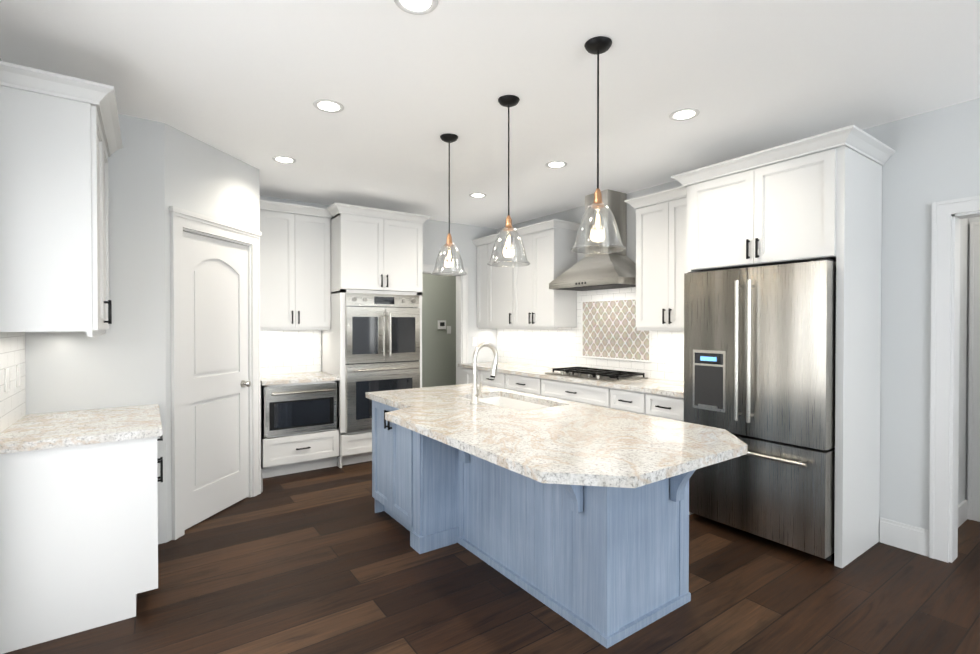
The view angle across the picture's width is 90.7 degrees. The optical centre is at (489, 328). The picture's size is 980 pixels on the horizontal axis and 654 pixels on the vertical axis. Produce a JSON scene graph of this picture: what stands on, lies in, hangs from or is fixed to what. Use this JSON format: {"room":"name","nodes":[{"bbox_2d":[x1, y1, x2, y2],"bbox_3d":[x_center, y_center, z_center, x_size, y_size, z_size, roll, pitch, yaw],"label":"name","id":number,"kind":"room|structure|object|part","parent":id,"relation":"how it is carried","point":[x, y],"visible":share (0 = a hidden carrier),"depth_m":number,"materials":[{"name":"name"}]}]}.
{"room":"kitchen","nodes":[
{"label":"kitchen","id":0,"kind":"room"},
{"bbox_2d":[25,111,166,543],"bbox_3d":[-2.430,0.036,3.010,0.680,2.745,0.100,0,1,-35],"label":"wall","id":1,"kind":"structure","parent":0,"point":[121,362],"depth_m":3.05,"materials":[{"name":"white paint"}]},
{"bbox_2d":[164,123,259,541],"bbox_3d":[-2.090,0.030,3.652,0.100,2.745,0.970,0,1,10],"label":"wall","id":2,"kind":"structure","parent":0,"point":[203,178],"depth_m":3.42,"materials":[{"name":"white paint"}]},
{"bbox_2d":[169,206,262,539],"bbox_3d":[-2.070,0.297,3.665,0.135,2.210,0.942,0,1,10],"label":"door frame","id":3,"kind":"structure","parent":2,"relation":"attached to","point":[181,220],"depth_m":3.36,"materials":[{"name":"white wood"}]},
{"bbox_2d":[183,231,250,529],"bbox_3d":[-2.039,0.361,3.642,0.097,2.060,0.700,0,1,10],"label":"pantry door","id":4,"kind":"structure","parent":2,"relation":"in","point":[217,383],"depth_m":3.62,"materials":[{"name":"white wood"}]},
{"bbox_2d":[260,196,496,370],"bbox_3d":[-1.159,0.010,5.876,3.240,2.745,0.120,0,1,-35],"label":"wall","id":5,"kind":"structure","parent":0,"point":[435,233],"depth_m":6.39,"materials":[{"name":"white paint"}]},
{"bbox_2d":[260,199,330,329],"bbox_3d":[-2.020,-0.602,4.929,0.708,1.235,0.420,0,1,-35],"label":"upper cabinet","id":6,"kind":"object","parent":5,"relation":"attached to","point":[295,273],"visible":0.88,"depth_m":4.81,"materials":[{"name":"white wood"}]},
{"bbox_2d":[423,264,467,384],"bbox_3d":[-0.710,0.292,6.180,0.930,2.175,0.150,0,1,-35],"label":"door frame","id":7,"kind":"structure","parent":5,"relation":"attached to","point":[462,319],"depth_m":6.36,"materials":[{"name":"white wood"}]},
{"bbox_2d":[472,337,476,345],"bbox_3d":[-0.207,0.177,6.462,0.070,0.120,0.015,0,1,-35],"label":"light switch","id":8,"kind":"object","parent":5,"relation":"attached to","point":[474,341],"visible":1,"depth_m":6.46,"materials":[{"name":"white plastic"}]},
{"bbox_2d":[422,274,455,387],"bbox_3d":[-1.383,-0.002,7.235,3.800,2.745,0.100,0,1,-35],"label":"wall","id":9,"kind":"structure","parent":0,"point":[438,345],"depth_m":7.57,"materials":[{"name":"grey paint"}]},
{"bbox_2d":[437,320,445,328],"bbox_3d":[-0.755,-0.053,7.594,0.140,0.140,0.029,0,1,-35],"label":"thermostat","id":10,"kind":"object","parent":9,"relation":"attached to","point":[441,324],"visible":0.96,"depth_m":7.58,"materials":[{"name":"white plastic"}]},
{"bbox_2d":[447,326,450,333],"bbox_3d":[-0.649,0.026,7.678,0.070,0.120,0.015,0,1,-35],"label":"light switch","id":11,"kind":"object","parent":9,"relation":"attached to","point":[448,329],"visible":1,"depth_m":7.67,"materials":[{"name":"white plastic"}]},
{"bbox_2d":[0,0,979,228],"bbox_3d":[1.012,-1.367,3.087,6.650,0.060,10.920,0,1,-35],"label":"ceiling","id":12,"kind":"structure","parent":0,"point":[249,82],"depth_m":2.59,"materials":[{"name":"white paint"}]},
{"bbox_2d":[272,156,295,163],"bbox_3d":[-1.636,-1.339,3.851,0.180,0.005,0.180,0,1,-35],"label":"recessed light","id":13,"kind":"object","parent":12,"relation":"in","point":[285,159],"visible":1,"depth_m":3.84,"materials":[{"name":"white"}]},
{"bbox_2d":[313,99,343,112],"bbox_3d":[-0.968,-1.330,2.903,0.180,0.005,0.180,0,1,-35],"label":"recessed light","id":14,"kind":"object","parent":12,"relation":"in","point":[328,106],"visible":0.98,"depth_m":2.90,"materials":[{"name":"white"}]},
{"bbox_2d":[394,0,437,14],"bbox_3d":[-0.299,-1.322,1.955,0.180,0.005,0.180,0,1,-35],"label":"recessed light","id":15,"kind":"object","parent":12,"relation":"in","point":[418,7],"visible":1,"depth_m":1.99,"materials":[{"name":"white"}]},
{"bbox_2d":[431,133,466,275],"bbox_3d":[-0.285,-0.857,3.388,0.252,0.960,0.252,0,1,-35],"label":"pendant light","id":16,"kind":"object","parent":12,"relation":"hanging from","point":[449,138],"visible":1,"depth_m":3.37,"materials":[{"name":"clear glass"}]},
{"bbox_2d":[469,193,486,197],"bbox_3d":[-0.124,-1.349,4.917,0.180,0.005,0.180,0,1,-35],"label":"recessed light","id":17,"kind":"object","parent":12,"relation":"in","point":[477,195],"visible":0.98,"depth_m":4.92,"materials":[{"name":"white plastic"}]},
{"bbox_2d":[487,95,529,266],"bbox_3d":[0.109,-0.852,2.828,0.252,0.960,0.252,0,1,-35],"label":"pendant light","id":18,"kind":"object","parent":12,"relation":"hanging from","point":[508,101],"visible":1,"depth_m":2.81,"materials":[{"name":"clear glass"}]},
{"bbox_2d":[545,161,566,167],"bbox_3d":[0.544,-1.340,3.969,0.180,0.005,0.180,0,1,-35],"label":"recessed light","id":19,"kind":"object","parent":12,"relation":"in","point":[556,164],"visible":1,"depth_m":3.96,"materials":[{"name":"white plastic"}]},
{"bbox_2d":[571,36,625,253],"bbox_3d":[0.506,-0.847,2.266,0.252,0.960,0.252,0,1,-35],"label":"pendant light","id":20,"kind":"object","parent":12,"relation":"hanging from","point":[598,45],"visible":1,"depth_m":2.25,"materials":[{"name":"clear glass"}]},
{"bbox_2d":[669,108,699,120],"bbox_3d":[1.212,-1.331,3.020,0.180,0.005,0.180,0,1,-35],"label":"recessed light","id":21,"kind":"object","parent":12,"relation":"in","point":[684,114],"visible":0.98,"depth_m":3.02,"materials":[{"name":"white"}]},
{"bbox_2d":[4,461,979,653],"bbox_3d":[1.012,1.437,3.112,6.650,0.060,10.920,0,1,-35],"label":"floor","id":22,"kind":"structure","parent":0,"point":[328,560],"depth_m":2.54,"materials":[{"name":"brown wood"}]},
{"bbox_2d":[0,332,162,653],"bbox_3d":[-2.151,0.713,2.599,0.650,1.398,0.897,0,1,-35],"label":"cabinet","id":23,"kind":"object","parent":22,"relation":"on","point":[78,520],"visible":0.98,"depth_m":2.27,"materials":[{"name":"white wood"}]},
{"bbox_2d":[4,368,9,391],"bbox_3d":[-2.399,0.256,2.404,0.005,0.115,0.070,0,1,-35],"label":"electrical outlet","id":24,"kind":"object","parent":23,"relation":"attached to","point":[6,377],"depth_m":2.38,"materials":[{"name":"white plastic"}]},
{"bbox_2d":[260,330,339,477],"bbox_3d":[-1.948,0.693,4.839,0.707,1.398,0.669,0,1,-35],"label":"cabinet","id":25,"kind":"object","parent":22,"relation":"on","point":[295,452],"depth_m":4.68,"materials":[{"name":"white wood"}]},
{"bbox_3d":[-1.934,0.767,4.819,0.647,0.446,0.619,0,1,-35],"label":"microwave drawer","id":26,"kind":"part","parent":25,"relation":"part of","materials":[{"name":"silver metal"}]},
{"bbox_2d":[321,202,430,467],"bbox_3d":[-1.278,0.083,5.281,1.040,2.610,0.710,0,1,-35],"label":"tall cabinet","id":27,"kind":"object","parent":22,"relation":"on","point":[375,251],"visible":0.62,"depth_m":4.96,"materials":[{"name":"white wood"}]},
{"bbox_2d":[345,293,419,432],"bbox_3d":[-1.254,0.340,5.250,0.800,1.388,0.713,0,1,-35],"label":"double oven","id":28,"kind":"object","parent":27,"relation":"in","point":[382,342],"visible":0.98,"depth_m":4.95,"materials":[{"name":"grey metal"}]},
{"bbox_2d":[458,366,481,383],"bbox_3d":[0.002,0.941,6.298,0.620,0.876,0.536,0,1,-35],"label":"base cabinet","id":29,"kind":"object","parent":22,"relation":"on","point":[466,376],"depth_m":6.17,"materials":[{"name":"white wood"}]},
{"bbox_2d":[482,370,505,388],"bbox_3d":[0.251,0.944,5.945,0.620,0.876,0.596,0,1,-35],"label":"base cabinet","id":30,"kind":"object","parent":22,"relation":"on","point":[499,381],"depth_m":5.70,"materials":[{"name":"white wood"}]},
{"bbox_2d":[506,374,541,395],"bbox_3d":[0.580,0.949,5.478,0.620,0.876,0.683,0,1,-35],"label":"base cabinet","id":31,"kind":"object","parent":22,"relation":"on","point":[515,382],"depth_m":5.25,"materials":[{"name":"white wood"}]},
{"bbox_2d":[372,415,715,647],"bbox_3d":[0.097,0.971,3.028,0.940,0.876,2.196,0,1,-35],"label":"kitchen island","id":32,"kind":"object","parent":22,"relation":"on","point":[576,514],"depth_m":2.49,"materials":[{"name":"blue wood"}]},
{"bbox_2d":[366,387,709,502],"bbox_3d":[-0.126,0.515,2.733,0.680,0.040,2.485,0,1,-35],"label":"island countertop","id":33,"kind":"structure","parent":32,"relation":"on","point":[590,464],"depth_m":2.16,"materials":[{"name":"beige stone"}]},
{"bbox_2d":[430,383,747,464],"bbox_3d":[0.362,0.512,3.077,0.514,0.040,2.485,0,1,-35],"label":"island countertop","id":34,"kind":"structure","parent":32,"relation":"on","point":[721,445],"depth_m":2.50,"materials":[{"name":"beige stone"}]},
{"bbox_2d":[470,342,497,403],"bbox_3d":[-0.021,0.292,3.174,0.215,0.399,0.111,0,1,-35],"label":"faucet","id":35,"kind":"object","parent":34,"relation":"on","point":[475,393],"visible":1,"depth_m":3.14,"materials":[{"name":"silver metal"}]},
{"bbox_2d":[470,395,553,410],"bbox_3d":[0.130,0.628,3.316,0.433,0.219,0.784,0,1,-35],"label":"sink","id":36,"kind":"object","parent":34,"relation":"in","point":[502,400],"depth_m":3.61,"materials":[{"name":"white ceramic"}]},
{"bbox_2d":[542,378,613,408],"bbox_3d":[1.061,0.955,4.795,0.620,0.876,0.988,0,1,-35],"label":"base cabinet","id":37,"kind":"object","parent":22,"relation":"on","point":[602,396],"depth_m":4.57,"materials":[{"name":"white wood"}]},
{"bbox_2d":[458,362,683,397],"bbox_3d":[0.782,0.493,5.173,0.636,0.040,3.268,0,1,-35],"label":"countertop","id":38,"kind":"structure","parent":37,"relation":"on","point":[672,389],"depth_m":4.45,"materials":[{"name":"beige stone"}]},
{"bbox_2d":[545,367,647,381],"bbox_3d":[1.037,0.450,4.822,0.490,0.052,0.910,0,1,-35],"label":"cooktop","id":39,"kind":"object","parent":38,"relation":"in","point":[608,375],"visible":1,"depth_m":4.67,"materials":[{"name":"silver metal"}]},
{"bbox_2d":[614,390,653,415],"bbox_3d":[1.435,0.960,4.266,0.620,0.876,0.443,0,1,-35],"label":"base cabinet","id":40,"kind":"object","parent":22,"relation":"on","point":[625,400],"depth_m":4.05,"materials":[{"name":"white wood"}]},
{"bbox_2d":[654,394,683,421],"bbox_3d":[1.607,0.962,4.021,0.620,0.876,0.428,0,1,-35],"label":"base cabinet","id":41,"kind":"object","parent":22,"relation":"on","point":[661,398],"depth_m":3.78,"materials":[{"name":"white wood"}]},
{"bbox_2d":[684,259,835,560],"bbox_3d":[1.952,0.497,3.372,0.780,1.817,0.915,0,1,-35],"label":"fridge","id":42,"kind":"object","parent":22,"relation":"on","point":[759,359],"visible":0.85,"depth_m":3.07,"materials":[{"name":"grey metal"}]},
{"bbox_2d":[671,125,895,567],"bbox_3d":[1.990,0.130,3.395,0.707,2.550,1.155,0,1,-35],"label":"cabinet","id":43,"kind":"object","parent":22,"relation":"on","point":[827,204],"visible":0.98,"depth_m":3.02,"materials":[{"name":"white wood"}]},
{"bbox_2d":[497,98,979,538],"bbox_3d":[2.686,0.035,3.129,0.120,2.745,9.040,0,1,-35],"label":"wall","id":44,"kind":"structure","parent":0,"point":[935,157],"depth_m":3.06,"materials":[{"name":"white paint"}]},
{"bbox_2d":[476,235,491,326],"bbox_3d":[0.055,-0.598,6.444,0.350,1.149,0.335,0,1,-35],"label":"upper cabinet","id":45,"kind":"object","parent":44,"relation":"attached to","point":[484,271],"depth_m":6.34,"materials":[{"name":"white wood"}]},
{"bbox_2d":[492,231,515,326],"bbox_3d":[0.268,-0.595,6.140,0.350,1.149,0.653,0,1,-35],"label":"upper cabinet","id":46,"kind":"object","parent":44,"relation":"attached to","point":[514,297],"depth_m":5.98,"materials":[{"name":"white wood"}]},
{"bbox_2d":[516,219,579,326],"bbox_3d":[0.610,-0.591,5.657,0.350,1.149,0.783,0,1,-35],"label":"upper cabinet","id":47,"kind":"object","parent":44,"relation":"attached to","point":[549,254],"depth_m":5.39,"materials":[{"name":"white wood"}]},
{"bbox_2d":[497,287,683,381],"bbox_3d":[1.035,-0.031,5.346,0.018,1.004,3.267,0,1,-35],"label":"backsplash","id":48,"kind":"structure","parent":44,"relation":"attached to","point":[604,334],"depth_m":5.11,"materials":[{"name":"tile"}]},
{"bbox_2d":[549,189,635,290],"bbox_3d":[1.083,-0.877,4.842,0.494,0.946,0.920,0,1,-35],"label":"range hood","id":49,"kind":"object","parent":44,"relation":"attached to","point":[601,271],"visible":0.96,"depth_m":4.75,"materials":[{"name":"silver metal"}]},
{"bbox_2d":[624,185,686,330],"bbox_3d":[1.599,-0.565,4.193,0.420,1.175,0.740,0,1,-35],"label":"upper cabinet","id":50,"kind":"object","parent":44,"relation":"attached to","point":[660,249],"visible":0.65,"depth_m":4.15,"materials":[{"name":"white wood"}]},
{"bbox_2d":[879,195,979,562],"bbox_3d":[3.913,0.336,1.371,0.150,2.175,4.502,0,1,-35],"label":"door frame","id":51,"kind":"structure","parent":44,"relation":"attached to","point":[938,540],"depth_m":2.93,"materials":[{"name":"white wood"}]},
{"bbox_2d":[958,217,974,504],"bbox_3d":[3.134,0.033,3.353,0.870,2.745,0.150,0,1,-35],"label":"wall","id":52,"kind":"structure","parent":0,"point":[964,357],"depth_m":3.53,"materials":[{"name":"white paint"}]},
{"bbox_2d":[958,499,967,526],"bbox_3d":[3.168,1.335,3.325,0.840,0.140,0.015,0,1,-35],"label":"trim","id":53,"kind":"structure","parent":52,"relation":"attached to","point":[962,511],"depth_m":3.48,"materials":[{"name":"white wood"}]},
{"bbox_2d":[967,222,979,521],"bbox_3d":[4.259,0.325,2.506,0.024,2.175,2.565,0,1,-35],"label":"trim","id":54,"kind":"structure","parent":52,"relation":"attached to","point":[973,511],"depth_m":3.53,"materials":[{"name":"white wood"}]},
{"bbox_3d":[-0.619,0.065,-0.252,0.120,2.745,7.320,0,1,-35],"label":"wall","id":55,"kind":"structure","parent":0,"visible":0},
{"bbox_2d":[0,61,122,336],"bbox_3d":[-2.220,-0.550,2.521,0.460,1.175,0.927,0,1,-35],"label":"upper cabinet","id":56,"kind":"object","parent":55,"relation":"attached to","point":[54,237],"visible":1,"depth_m":2.20,"materials":[{"name":"white wood"}]}
]}

